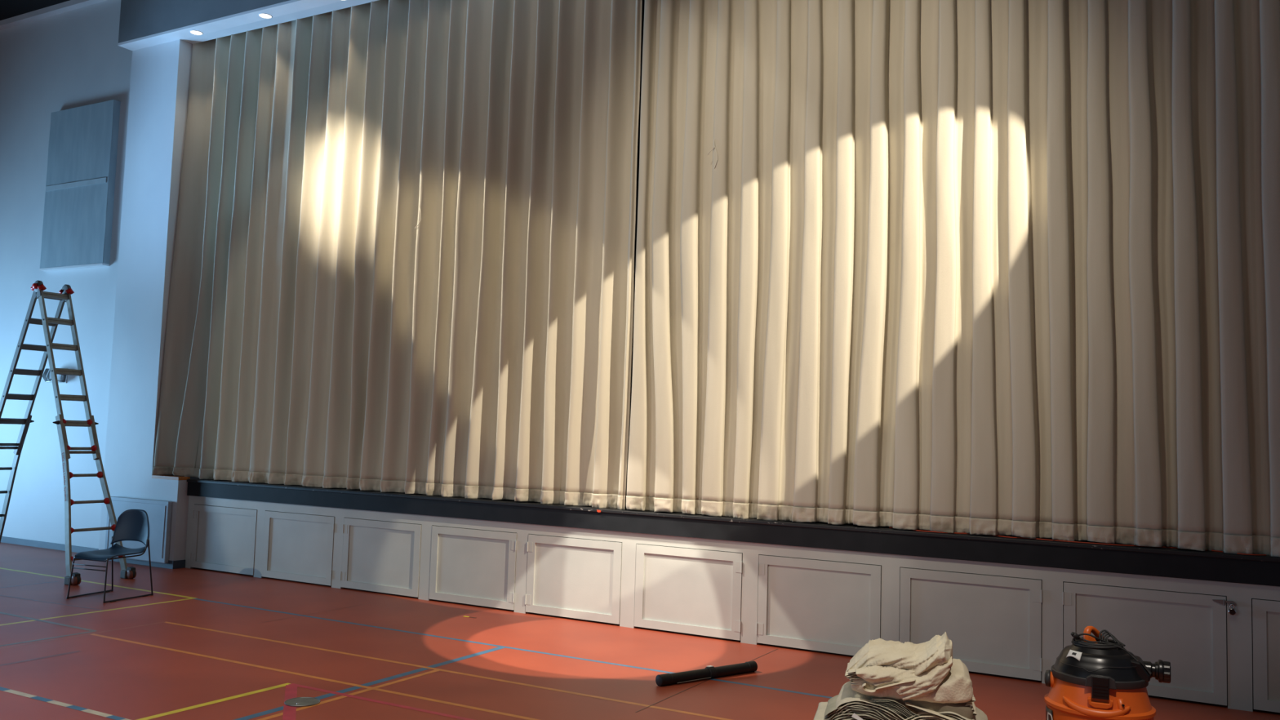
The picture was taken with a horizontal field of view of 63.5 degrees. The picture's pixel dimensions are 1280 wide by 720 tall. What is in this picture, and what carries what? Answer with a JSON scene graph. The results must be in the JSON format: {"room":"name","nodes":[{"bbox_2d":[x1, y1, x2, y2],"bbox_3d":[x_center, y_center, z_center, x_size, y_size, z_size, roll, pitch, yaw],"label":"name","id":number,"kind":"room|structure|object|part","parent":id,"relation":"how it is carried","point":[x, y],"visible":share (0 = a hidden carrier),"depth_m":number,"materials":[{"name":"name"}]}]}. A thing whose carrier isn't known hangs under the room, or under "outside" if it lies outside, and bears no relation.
{"room":"event venue","nodes":[
{"label":"event venue","id":0,"kind":"room"},
{"bbox_2d":[0,0,69,20],"bbox_3d":[-6.537,-5.737,4.805,28.000,0.140,16.350,-1,-5,29],"label":"ceiling","id":1,"kind":"structure","parent":0,"point":[8,8],"depth_m":14.69,"materials":[{"name":"paint"}]},
{"bbox_2d":[0,0,132,548],"bbox_3d":[-10.761,-1.161,15.954,9.720,7.480,0.300,-1,-5,29],"label":"wall","id":2,"kind":"structure","parent":0,"point":[71,59],"depth_m":14.34,"materials":[{"name":"paint"}]},
{"bbox_2d":[0,536,98,552],"bbox_3d":[-10.949,2.514,15.552,9.720,0.082,0.012,-1,-5,29],"label":"baseboard","id":3,"kind":"structure","parent":2,"relation":"attached to","point":[4,540],"depth_m":13.93,"materials":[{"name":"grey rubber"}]},
{"bbox_2d":[0,0,106,30],"bbox_3d":[-10.685,-4.934,16.184,9.690,0.080,0.410,-1,-5,29],"label":"ledge","id":4,"kind":"object","parent":2,"relation":"attached to","point":[70,5],"depth_m":14.75,"materials":[{"name":"white paint"}]},
{"bbox_2d":[42,368,67,382],"bbox_3d":[-7.904,0.208,13.980,0.327,0.200,0.160,-1,-5,29],"label":"guard","id":5,"kind":"object","parent":2,"relation":"attached to","point":[46,376],"visible":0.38,"depth_m":13.93,"materials":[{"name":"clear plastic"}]},
{"bbox_2d":[39,99,120,271],"bbox_3d":[-7.637,-2.351,14.090,1.410,2.225,0.106,-1,-5,29],"label":"acoustic panel","id":6,"kind":"object","parent":2,"relation":"attached to","point":[82,148],"visible":1,"depth_m":14.00,"materials":[{"name":"wood veneer"},{"name":"white paint"}]},
{"bbox_3d":[-7.670,-1.254,14.013,1.410,0.025,0.100,-1,-5,29],"label":"edge trim","id":7,"kind":"part","parent":6,"relation":"part of","materials":[{"name":"white paint"}]},
{"bbox_2d":[98,39,192,560],"bbox_3d":[-5.979,-0.753,13.111,1.435,6.550,0.460,-1,-5,29],"label":"wall pier","id":8,"kind":"object","parent":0,"point":[160,73],"visible":0.59,"depth_m":13.02,"materials":[{"name":"white paint"}]},
{"bbox_2d":[104,496,172,563],"bbox_3d":[-6.125,2.064,12.628,1.120,0.735,0.062,0,-5,28],"label":"panel","id":9,"kind":"object","parent":8,"relation":"attached to","point":[159,512],"visible":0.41,"depth_m":12.47,"materials":[{"name":"white wood"}]},
{"bbox_2d":[109,556,173,568],"bbox_3d":[-6.191,2.446,12.672,1.457,0.095,0.012,-1,-5,29],"label":"baseboard","id":10,"kind":"object","parent":8,"relation":"attached to","point":[170,565],"visible":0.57,"depth_m":12.50,"materials":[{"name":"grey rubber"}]},
{"bbox_2d":[151,475,190,479],"bbox_3d":[-5.707,1.431,12.593,0.496,0.038,0.161,-1,-5,29],"label":"sill","id":11,"kind":"structure","parent":8,"relation":"on","point":[158,477],"depth_m":12.52,"materials":[{"name":"white wood"}]},
{"bbox_2d":[118,0,289,43],"bbox_3d":[0.727,-4.620,9.430,16.804,0.980,0.340,-1,-5,29],"label":"wall","id":12,"kind":"structure","parent":0,"point":[138,18],"depth_m":12.85,"materials":[{"name":"grey paint"}]},
{"bbox_2d":[182,0,378,44],"bbox_3d":[1.186,-4.114,9.276,15.860,0.034,0.165,-1,-5,29],"label":"trim","id":13,"kind":"structure","parent":12,"relation":"attached to","point":[348,3],"depth_m":12.33,"materials":[{"name":"white paint"}]},
{"bbox_2d":[152,0,642,510],"bbox_3d":[-2.902,-1.393,11.468,6.601,5.654,0.362,0,-5,28],"label":"stage curtain","id":14,"kind":"object","parent":12,"relation":"hanging from","point":[403,259],"visible":1,"depth_m":11.22,"materials":[{"name":"beige fabric"}]},
{"bbox_2d":[626,0,1279,556],"bbox_3d":[3.880,-1.457,7.690,8.916,5.657,0.203,-1,-5,29],"label":"stage curtain","id":15,"kind":"object","parent":12,"relation":"hanging from","point":[973,267],"visible":1,"depth_m":8.31,"materials":[{"name":"beige fabric"}]},
{"bbox_2d":[117,0,341,50],"bbox_3d":[0.681,-4.122,9.338,16.804,0.032,0.217,-1,-5,29],"label":"ceiling","id":16,"kind":"structure","parent":0,"point":[290,6],"depth_m":12.46,"materials":[{"name":"white paint"}]},
{"bbox_2d":[189,30,203,35],"bbox_3d":[-5.482,-4.045,12.789,0.156,0.012,0.156,-1,-5,29],"label":"recessed light","id":17,"kind":"object","parent":16,"relation":"in","point":[193,32],"visible":1,"depth_m":12.79,"materials":[{"name":"white paint"}]},
{"bbox_2d":[257,13,272,18],"bbox_3d":[-4.415,-4.055,12.197,0.156,0.012,0.156,-1,-5,29],"label":"recessed light","id":18,"kind":"object","parent":16,"relation":"in","point":[264,15],"visible":1,"depth_m":12.19,"materials":[{"name":"white paint"}]},
{"bbox_2d":[625,0,644,497],"bbox_3d":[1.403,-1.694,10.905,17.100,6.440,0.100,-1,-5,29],"label":"curtain gap","id":19,"kind":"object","parent":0,"point":[643,1],"depth_m":11.66,"materials":[{"name":"fabric"}]},
{"bbox_2d":[0,542,1279,719],"bbox_3d":[-6.843,1.958,4.123,28.000,0.200,16.060,-1,-5,29],"label":"floor","id":20,"kind":"structure","parent":0,"point":[127,680],"depth_m":7.83,"materials":[{"name":"red rubber"}]},
{"bbox_2d":[0,686,10,690],"bbox_3d":[-5.249,2.135,7.313,2.689,0.001,0.050,-1,-5,29],"label":"floor line marking","id":21,"kind":"structure","parent":20,"relation":"on","point":[1,688],"depth_m":6.68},
{"bbox_2d":[3,689,36,697],"bbox_3d":[-3.947,2.123,6.590,0.290,0.001,0.050,-1,-5,29],"label":"floor marking","id":22,"kind":"object","parent":20,"relation":"on","point":[13,691],"depth_m":6.59,"materials":[{"name":"white paint"}]},
{"bbox_2d":[0,581,57,587],"bbox_3d":[-6.710,2.308,10.324,0.050,0.001,1.850,-1,-5,29],"label":"floor line","id":23,"kind":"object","parent":20,"relation":"on","point":[52,581],"depth_m":10.86,"materials":[{"name":"paint"}]},
{"bbox_2d":[0,650,79,666],"bbox_3d":[-4.602,2.144,7.159,0.080,0.001,1.551,-1,-5,29],"label":"floor marking","id":24,"kind":"object","parent":20,"relation":"on","point":[25,660],"depth_m":7.56,"materials":[{"name":"paint"}]},
{"bbox_2d":[30,696,53,702],"bbox_3d":[-3.744,2.121,6.477,0.174,0.001,0.050,-1,-5,29],"label":"floor marking","id":25,"kind":"object","parent":20,"relation":"on","point":[38,698],"depth_m":6.48,"materials":[{"name":"blue paint"}]},
{"bbox_2d":[0,634,88,648],"bbox_3d":[-5.241,2.127,7.183,0.085,0.001,2.971,-1,-5,29],"label":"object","id":26,"kind":"structure","parent":20,"relation":"on","point":[83,634],"depth_m":8.14,"materials":[{"name":"paint"}]},
{"bbox_2d":[0,612,97,631],"bbox_3d":[-6.424,2.268,9.655,4.360,0.001,0.060,-1,-5,29],"label":"floor marking","id":27,"kind":"object","parent":20,"relation":"on","point":[8,614],"depth_m":8.92,"materials":[{"name":"paint"}]},
{"bbox_2d":[0,631,97,646],"bbox_3d":[-5.282,2.131,7.263,0.085,0.001,3.071,-1,-5,29],"label":"floor marking","id":28,"kind":"object","parent":20,"relation":"on","point":[89,631],"depth_m":8.24,"materials":[{"name":"paint"}]},
{"bbox_2d":[0,595,102,610],"bbox_3d":[-5.690,2.307,9.884,1.622,0.001,0.140,-1,-5,29],"label":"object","id":29,"kind":"structure","parent":20,"relation":"on","point":[0,595],"depth_m":9.83,"materials":[{"name":"paint"}]},
{"bbox_2d":[47,700,72,706],"bbox_3d":[-3.581,2.120,6.387,0.200,0.001,0.050,-1,-5,29],"label":"floor marking","id":30,"kind":"object","parent":20,"relation":"on","point":[61,704],"depth_m":6.39,"materials":[{"name":"white paint"}]},
{"bbox_2d":[0,280,136,585],"bbox_3d":[-6.914,0.749,11.955,2.778,3.332,0.723,-1,-5,29],"label":"ladder","id":31,"kind":"object","parent":20,"relation":"on","point":[64,295],"visible":0.99,"depth_m":11.92,"materials":[{"name":"metal"}]},
{"bbox_3d":[-7.671,1.537,12.617,0.766,1.776,0.058,-1,-5,37],"label":"rail","id":32,"kind":"part","parent":31,"relation":"part of","materials":[{"name":"metal"}]},
{"bbox_3d":[-7.346,0.131,12.111,0.832,1.983,0.026,-1,-5,29],"label":"rail","id":33,"kind":"part","parent":31,"relation":"part of","materials":[{"name":"metal"}]},
{"bbox_3d":[-6.984,-0.854,11.954,0.070,0.070,0.035,-1,-5,29],"label":"knob","id":34,"kind":"part","parent":31,"relation":"part of","materials":[{"name":"red plastic"}]},
{"bbox_3d":[-7.184,0.157,12.403,0.832,1.983,0.026,-1,-5,29],"label":"rail","id":35,"kind":"part","parent":31,"relation":"part of","materials":[{"name":"metal"}]},
{"bbox_3d":[-6.905,-0.841,11.950,0.099,0.080,0.060,5,-5,-38],"label":"release knob","id":36,"kind":"part","parent":31,"relation":"part of","materials":[{"name":"red plastic"}]},
{"bbox_3d":[-6.646,0.124,11.722,0.832,1.983,0.026,-1,-5,29],"label":"rail","id":37,"kind":"part","parent":31,"relation":"part of","materials":[{"name":"metal"}]},
{"bbox_3d":[-6.254,1.484,11.281,0.781,1.776,0.085,-2,-6,43],"label":"rail","id":38,"kind":"part","parent":31,"relation":"part of","materials":[{"name":"metal"}]},
{"bbox_3d":[-6.743,-0.815,12.242,0.099,0.080,0.060,5,-5,-38],"label":"release knob","id":39,"kind":"part","parent":31,"relation":"part of","materials":[{"name":"red plastic"}]},
{"bbox_3d":[-6.484,0.150,12.014,0.832,1.983,0.026,-1,-5,29],"label":"rail","id":40,"kind":"part","parent":31,"relation":"part of","materials":[{"name":"metal"}]},
{"bbox_3d":[-6.024,1.521,11.703,0.766,1.776,0.058,0,-4,21],"label":"rail","id":41,"kind":"part","parent":31,"relation":"part of","materials":[{"name":"metal"}]},
{"bbox_2d":[66,705,88,711],"bbox_3d":[-3.428,2.118,6.302,0.149,0.001,0.050,-1,-5,29],"label":"floor marking","id":42,"kind":"object","parent":20,"relation":"on","point":[74,707],"depth_m":6.30,"materials":[{"name":"blue paint"}]},
{"bbox_2d":[0,567,192,598],"bbox_3d":[-10.174,2.431,13.499,13.070,0.001,0.077,-1,-5,29],"label":"floor marking","id":43,"kind":"object","parent":20,"relation":"on","point":[0,567],"depth_m":11.04,"materials":[{"name":"paint"}]},
{"bbox_2d":[80,709,111,716],"bbox_3d":[-3.258,2.117,6.207,0.240,0.001,0.050,-1,-5,29],"label":"floor marking","id":44,"kind":"object","parent":20,"relation":"on","point":[103,714],"depth_m":6.21,"materials":[{"name":"white paint"}]},
{"bbox_2d":[0,597,195,625],"bbox_3d":[-5.730,2.180,8.130,0.145,0.001,5.156,-1,-5,29],"label":"floor marking","id":45,"kind":"object","parent":20,"relation":"on","point":[193,597],"depth_m":9.45,"materials":[{"name":"paint"}]},
{"bbox_2d":[66,509,153,603],"bbox_3d":[-5.248,1.932,10.293,0.543,0.855,0.581,0,-4,20],"label":"chair","id":46,"kind":"object","parent":20,"relation":"on","point":[131,524],"visible":1,"depth_m":10.47,"materials":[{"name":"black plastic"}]},
{"bbox_3d":[-5.253,1.909,10.279,0.474,0.110,0.507,0,-4,20],"label":"seat","id":47,"kind":"part","parent":46,"relation":"part of","materials":[{"name":"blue plastic"}]},
{"bbox_3d":[-5.158,1.705,10.537,0.480,0.362,0.099,0,-4,20],"label":"backrest","id":48,"kind":"part","parent":46,"relation":"part of","materials":[{"name":"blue plastic"}]},
{"bbox_2d":[105,715,124,719],"bbox_3d":[-3.100,2.115,6.120,0.122,0.001,0.050,-1,-5,29],"label":"floor marking","id":49,"kind":"object","parent":20,"relation":"on","point":[113,717],"depth_m":6.12,"materials":[{"name":"blue paint"}]},
{"bbox_2d":[88,622,164,634],"bbox_3d":[-4.336,2.269,8.773,0.042,0.001,0.700,-1,-5,29],"label":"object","id":50,"kind":"structure","parent":20,"relation":"on","point":[158,622],"depth_m":8.75,"materials":[{"name":"paint"}]},
{"bbox_2d":[136,683,291,719],"bbox_3d":[-3.569,2.020,4.998,0.130,0.001,4.766,-1,-5,29],"label":"floor marking","id":51,"kind":"object","parent":20,"relation":"on","point":[284,684],"depth_m":6.52,"materials":[{"name":"yellow paint"}]},
{"bbox_2d":[282,684,297,719],"bbox_3d":[-2.032,2.138,5.979,1.642,0.001,1.558,-1,-5,29],"label":"floor marking","id":52,"kind":"object","parent":20,"relation":"on","point":[291,691],"depth_m":6.48,"materials":[{"name":"red paint"}]},
{"bbox_2d":[284,697,319,706],"bbox_3d":[-2.148,2.174,6.584,0.220,0.009,0.220,-1,-5,29],"label":"cover plate","id":53,"kind":"object","parent":20,"relation":"on","point":[298,701],"visible":1,"depth_m":6.58,"materials":[{"name":"metal"}]},
{"bbox_2d":[90,633,539,719],"bbox_3d":[1.661,2.186,5.080,14.060,0.001,0.082,-1,-5,29],"label":"floor marking","id":54,"kind":"object","parent":20,"relation":"on","point":[99,635],"depth_m":7.20,"materials":[{"name":"paint"}]},
{"bbox_2d":[257,669,439,719],"bbox_3d":[-2.843,2.051,5.116,0.055,0.001,5.680,-1,-5,29],"label":"floor marking","id":55,"kind":"object","parent":20,"relation":"on","point":[435,670],"depth_m":6.87,"materials":[{"name":"blue paint"}]},
{"bbox_2d":[233,646,505,719],"bbox_3d":[-2.703,2.088,5.569,0.100,0.001,6.610,-1,-5,29],"label":"floor marking","id":56,"kind":"object","parent":20,"relation":"on","point":[252,716],"depth_m":7.22,"materials":[{"name":"paint"}]},
{"bbox_2d":[288,683,475,719],"bbox_3d":[-1.408,2.195,6.509,2.215,0.001,0.055,-1,-5,29],"label":"floor marking","id":57,"kind":"object","parent":20,"relation":"on","point":[298,685],"depth_m":6.63,"materials":[{"name":"paint"}]},
{"bbox_2d":[164,621,732,719],"bbox_3d":[1.995,2.241,5.690,14.070,0.001,0.107,-1,-5,29],"label":"floor marking","id":58,"kind":"object","parent":20,"relation":"on","point":[411,664],"depth_m":7.45,"materials":[{"name":"paint"}]},
{"bbox_2d":[193,598,831,698],"bbox_3d":[2.080,2.316,6.698,14.900,0.001,0.060,-1,-5,29],"label":"floor marking","id":59,"kind":"object","parent":20,"relation":"on","point":[788,691],"depth_m":8.37,"materials":[{"name":"paint"}]},
{"bbox_2d":[635,648,777,712],"bbox_3d":[0.567,2.338,7.654,0.012,0.001,2.450,-1,-5,29],"label":"floor marking","id":60,"kind":"object","parent":20,"relation":"on","point":[776,649],"depth_m":7.17,"materials":[{"name":"paint"}]},
{"bbox_2d":[655,661,757,686],"bbox_3d":[0.500,2.289,7.580,0.928,0.088,0.087,5,-5,-37],"label":"tube","id":61,"kind":"object","parent":20,"relation":"on","point":[708,672],"visible":1,"depth_m":7.53,"materials":[{"name":"black plastic"}]},
{"bbox_2d":[1044,626,1170,719],"bbox_3d":[2.511,1.857,5.628,0.543,0.784,0.584,5,-5,-37],"label":"vacuum","id":62,"kind":"object","parent":20,"relation":"on","point":[1092,677],"visible":1,"depth_m":5.50,"materials":[{"name":"orange plastic"}]},
{"bbox_3d":[2.255,1.760,5.726,0.030,0.090,0.090,0,-5,24],"label":"knob","id":63,"kind":"part","parent":62,"relation":"part of","materials":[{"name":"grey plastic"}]},
{"bbox_3d":[2.485,1.538,5.675,0.054,0.058,0.024,0,-5,24],"label":"handle","id":64,"kind":"part","parent":62,"relation":"part of","materials":[{"name":"orange plastic"}]},
{"bbox_3d":[2.516,1.523,5.727,0.123,0.117,0.155,0,-5,24],"label":"carry handle","id":65,"kind":"part","parent":62,"relation":"part of","materials":[{"name":"orange plastic"}]},
{"bbox_3d":[2.508,1.649,5.656,0.480,0.183,0.466,0,-5,24],"label":"lid","id":66,"kind":"part","parent":62,"relation":"part of","materials":[{"name":"black plastic"}]},
{"bbox_3d":[2.561,1.589,5.641,0.389,0.214,0.239,0,-5,24],"label":"power cord","id":67,"kind":"part","parent":62,"relation":"part of","materials":[{"name":"black rubber"}]},
{"bbox_3d":[1.444,2.178,5.776,0.811,0.092,0.558,1,-4,14],"label":"cloth","id":68,"kind":"object","parent":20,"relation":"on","visible":0},
{"bbox_2d":[813,702,857,719],"bbox_3d":[1.448,2.052,5.771,0.943,0.132,0.580,1,-4,14],"label":"cloth","id":69,"kind":"object","parent":68,"relation":"on","point":[820,714],"visible":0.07,"depth_m":5.92,"materials":[{"name":"fabric"}]},
{"bbox_2d":[823,694,891,719],"bbox_3d":[1.230,1.951,5.718,0.412,0.151,0.387,1,-4,14],"label":"cloth","id":70,"kind":"object","parent":69,"relation":"on","point":[828,714],"visible":0.39,"depth_m":5.58,"materials":[{"name":"fabric"}]},
{"bbox_2d":[851,713,862,719],"bbox_3d":[1.162,1.911,5.535,0.062,0.042,0.009,0,-4,19],"label":"paper scrap","id":71,"kind":"object","parent":70,"relation":"on","point":[855,716],"visible":1,"depth_m":5.54,"materials":[{"name":"white paper"}]},
{"bbox_2d":[833,681,905,719],"bbox_3d":[1.331,1.951,5.791,0.464,0.199,0.561,1,-4,14],"label":"cloth","id":72,"kind":"object","parent":69,"relation":"on","point":[846,694],"visible":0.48,"depth_m":5.58,"materials":[{"name":"fabric"}]},
{"bbox_2d":[902,711,955,719],"bbox_3d":[1.611,1.962,5.701,0.438,0.149,0.532,1,-4,14],"label":"cloth","id":73,"kind":"object","parent":72,"relation":"on","point":[925,714],"visible":0.16,"depth_m":5.49,"materials":[{"name":"beige fabric"}]},
{"bbox_2d":[866,697,930,719],"bbox_3d":[1.505,1.914,5.756,0.470,0.151,0.542,1,-4,14],"label":"cloth","id":74,"kind":"object","parent":73,"relation":"on","point":[900,708],"visible":0.25,"depth_m":5.54,"materials":[{"name":"fabric"}]},
{"bbox_2d":[845,701,895,719],"bbox_3d":[1.296,1.904,5.787,0.275,0.096,0.517,1,-4,14],"label":"cloth","id":75,"kind":"object","parent":74,"relation":"on","point":[862,702],"visible":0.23,"depth_m":5.56,"materials":[{"name":"fabric"}]},
{"bbox_2d":[905,702,953,719],"bbox_3d":[1.601,1.908,5.705,0.274,0.114,0.509,1,-4,14],"label":"cloth","id":76,"kind":"object","parent":73,"relation":"on","point":[906,703],"visible":0.19,"depth_m":5.50,"materials":[{"name":"beige fabric"}]},
{"bbox_2d":[928,706,987,719],"bbox_3d":[1.748,1.963,5.702,0.360,0.155,0.531,1,-4,14],"label":"cloth","id":77,"kind":"object","parent":69,"relation":"on","point":[980,715],"visible":0.24,"depth_m":5.51,"materials":[{"name":"fabric"}]},
{"bbox_2d":[896,699,973,719],"bbox_3d":[1.602,1.883,5.775,0.481,0.153,0.517,1,-4,14],"label":"cloth","id":78,"kind":"object","parent":77,"relation":"on","point":[959,708],"visible":0.23,"depth_m":5.52,"materials":[{"name":"beige fabric"}]},
{"bbox_2d":[850,658,973,703],"bbox_3d":[1.516,1.774,5.793,0.644,0.168,0.556,1,-4,14],"label":"cloth","id":79,"kind":"object","parent":78,"relation":"on","point":[956,687],"visible":0.44,"depth_m":5.51,"materials":[{"name":"beige fabric"}]},
{"bbox_2d":[853,690,875,699],"bbox_3d":[1.312,1.837,5.843,0.205,0.099,0.492,1,-4,14],"label":"cloth","id":80,"kind":"object","parent":79,"relation":"on","point":[856,695],"visible":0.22,"depth_m":5.62,"materials":[{"name":"fabric"}]},
{"bbox_2d":[844,631,952,700],"bbox_3d":[1.446,1.663,5.792,0.587,0.343,0.595,1,-4,14],"label":"cloth","id":81,"kind":"object","parent":79,"relation":"on","point":[913,670],"visible":0.98,"depth_m":5.58,"materials":[{"name":"beige fabric"}]},
{"bbox_2d":[960,688,977,715],"bbox_3d":[1.764,1.878,5.728,0.188,0.123,0.441,1,-4,14],"label":"cloth","id":82,"kind":"object","parent":77,"relation":"on","point":[971,703],"visible":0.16,"depth_m":5.54,"materials":[{"name":"beige fabric"}]},
{"bbox_2d":[185,495,1279,711],"bbox_3d":[1.255,2.006,8.793,15.370,0.870,0.050,-1,-5,29],"label":"frame","id":83,"kind":"structure","parent":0,"point":[1239,634],"depth_m":8.71,"materials":[{"name":"white wood"}]},
{"bbox_2d":[173,560,185,568],"bbox_3d":[-5.518,2.447,12.396,0.012,0.095,0.157,-1,-5,29],"label":"baseboard","id":84,"kind":"structure","parent":83,"relation":"attached to","point":[180,563],"depth_m":12.39,"materials":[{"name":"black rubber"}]},
{"bbox_2d":[190,504,257,575],"bbox_3d":[-4.903,2.107,12.187,1.091,0.744,0.044,-1,-5,29],"label":"access door","id":85,"kind":"structure","parent":83,"relation":"in","point":[224,538],"depth_m":12.18,"materials":[{"name":"white wood"}]},
{"bbox_3d":[-4.893,2.108,12.196,0.923,0.604,0.018,-1,-5,29],"label":"door panel","id":86,"kind":"part","parent":85,"relation":"part of","materials":[{"name":"white wood"}]},
{"bbox_2d":[261,511,334,585],"bbox_3d":[-3.826,2.097,11.589,1.092,0.744,0.044,-1,-5,29],"label":"access door","id":87,"kind":"structure","parent":83,"relation":"in","point":[297,547],"depth_m":11.59,"materials":[{"name":"white wood"}]},
{"bbox_3d":[-3.824,2.098,11.603,0.924,0.604,0.018,-1,-5,29],"label":"door panel","id":88,"kind":"part","parent":87,"relation":"part of","materials":[{"name":"white wood"}]},
{"bbox_2d":[340,517,421,597],"bbox_3d":[-2.757,2.087,10.996,1.091,0.744,0.044,-1,-5,29],"label":"access door","id":89,"kind":"structure","parent":83,"relation":"in","point":[378,556],"depth_m":10.99,"materials":[{"name":"white wood"}]},
{"bbox_3d":[-2.747,2.088,11.005,0.923,0.604,0.018,-1,-5,29],"label":"door panel","id":90,"kind":"part","parent":89,"relation":"part of","materials":[{"name":"white wood"}]},
{"bbox_2d":[428,525,516,609],"bbox_3d":[-1.681,2.077,10.399,1.072,0.744,0.044,-1,-5,29],"label":"access door","id":91,"kind":"structure","parent":83,"relation":"in","point":[473,566],"depth_m":10.39,"materials":[{"name":"white wood"}]},
{"bbox_3d":[-1.678,2.078,10.412,0.904,0.604,0.018,-1,-5,29],"label":"door panel","id":92,"kind":"part","parent":91,"relation":"part of","materials":[{"name":"white wood"}]},
{"bbox_2d":[524,533,622,624],"bbox_3d":[-0.638,2.067,9.820,1.057,0.744,0.044,-1,-5,29],"label":"access door","id":93,"kind":"structure","parent":83,"relation":"in","point":[575,578],"depth_m":9.81,"materials":[{"name":"white wood"}]},
{"bbox_3d":[-0.628,2.068,9.829,0.889,0.604,0.018,-1,-5,29],"label":"door panel","id":94,"kind":"part","parent":93,"relation":"part of","materials":[{"name":"white wood"}]},
{"bbox_2d":[634,543,742,640],"bbox_3d":[0.425,2.057,9.230,1.058,0.744,0.044,-1,-5,29],"label":"access door","id":95,"kind":"structure","parent":83,"relation":"in","point":[692,591],"depth_m":9.22,"materials":[{"name":"white wood"}]},
{"bbox_3d":[0.428,2.058,9.244,0.890,0.604,0.018,-1,-5,29],"label":"door panel","id":96,"kind":"part","parent":95,"relation":"part of","materials":[{"name":"white wood"}]},
{"bbox_2d":[186,481,1279,586],"bbox_3d":[1.255,1.491,8.793,15.362,0.164,0.030,-1,-5,29],"label":"fascia","id":97,"kind":"object","parent":83,"relation":"attached to","point":[1173,566],"visible":1,"depth_m":8.68,"materials":[{"name":"paint"}]},
{"bbox_2d":[755,555,881,655],"bbox_3d":[1.481,2.047,8.644,1.073,0.744,0.044,-1,-5,29],"label":"access door","id":98,"kind":"structure","parent":83,"relation":"in","point":[831,606],"depth_m":8.64,"materials":[{"name":"white wood"}]},
{"bbox_3d":[1.490,2.048,8.654,0.905,0.604,0.018,-1,-5,29],"label":"door panel","id":99,"kind":"part","parent":98,"relation":"part of","materials":[{"name":"white wood"}]},
{"bbox_2d":[899,567,1042,680],"bbox_3d":[2.558,2.037,8.047,1.075,0.744,0.044,-1,-5,29],"label":"access door","id":100,"kind":"structure","parent":83,"relation":"in","point":[993,624],"depth_m":8.01,"materials":[{"name":"white wood"}]},
{"bbox_3d":[2.561,2.038,8.060,0.907,0.604,0.018,-1,-5,29],"label":"door panel","id":101,"kind":"part","parent":100,"relation":"part of","materials":[{"name":"white wood"}]},
{"bbox_2d":[1062,582,1226,705],"bbox_3d":[3.616,2.027,7.460,1.063,0.744,0.044,-1,-5,29],"label":"access door","id":102,"kind":"structure","parent":83,"relation":"in","point":[1185,630],"depth_m":7.38,"materials":[{"name":"white wood"}]},
{"bbox_3d":[3.626,2.028,7.469,0.895,0.604,0.018,-1,-5,29],"label":"door panel","id":103,"kind":"part","parent":102,"relation":"part of","materials":[{"name":"white wood"}]},
{"bbox_2d":[1212,599,1235,605],"bbox_3d":[4.067,1.690,7.205,0.148,0.040,0.030,-1,-5,29],"label":"hasp","id":104,"kind":"object","parent":102,"relation":"attached to","point":[1221,602],"visible":1,"depth_m":7.21,"materials":[{"name":"metal"}]},
{"bbox_3d":[4.106,1.691,7.195,0.070,0.034,0.010,-1,-5,29],"label":"staple plate","id":105,"kind":"part","parent":104,"relation":"part of","materials":[{"name":"metal"}]},
{"bbox_2d":[1228,604,1236,615],"bbox_3d":[4.101,1.729,7.167,0.050,0.078,0.032,-1,-5,29],"label":"padlock","id":106,"kind":"object","parent":104,"relation":"hanging from","point":[1232,611],"visible":1,"depth_m":7.16,"materials":[{"name":"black metal"}]},
{"bbox_2d":[1252,599,1279,712],"bbox_3d":[4.688,2.017,6.865,1.073,0.744,0.044,-1,-5,29],"label":"access door","id":107,"kind":"structure","parent":83,"relation":"in","point":[1265,613],"depth_m":7.08,"materials":[{"name":"white wood"}]},
{"bbox_3d":[4.691,2.018,6.878,0.905,0.604,0.018,-1,-5,29],"label":"door panel","id":108,"kind":"part","parent":107,"relation":"part of","materials":[{"name":"white wood"}]},
{"bbox_2d":[190,476,1279,558],"bbox_3d":[1.768,1.510,10.230,15.860,0.027,3.025,-1,-5,29],"label":"floor","id":109,"kind":"structure","parent":0,"point":[851,525],"depth_m":9.21,"materials":[{"name":"black paint"}]},
{"bbox_2d":[186,479,1279,562],"bbox_3d":[1.225,1.395,8.810,15.430,0.028,0.045,-1,-5,29],"label":"nosing","id":110,"kind":"structure","parent":109,"relation":"attached to","point":[756,522],"depth_m":8.68,"materials":[{"name":"black wood"}]},
{"bbox_2d":[888,526,1266,555],"bbox_3d":[3.177,1.361,7.812,2.654,0.009,0.148,-1,-5,29],"label":"cord","id":111,"kind":"object","parent":109,"relation":"on","point":[889,526],"visible":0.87,"depth_m":7.70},
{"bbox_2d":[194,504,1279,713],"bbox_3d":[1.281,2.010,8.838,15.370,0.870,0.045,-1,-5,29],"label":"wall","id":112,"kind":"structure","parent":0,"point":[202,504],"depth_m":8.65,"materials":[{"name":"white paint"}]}
]}

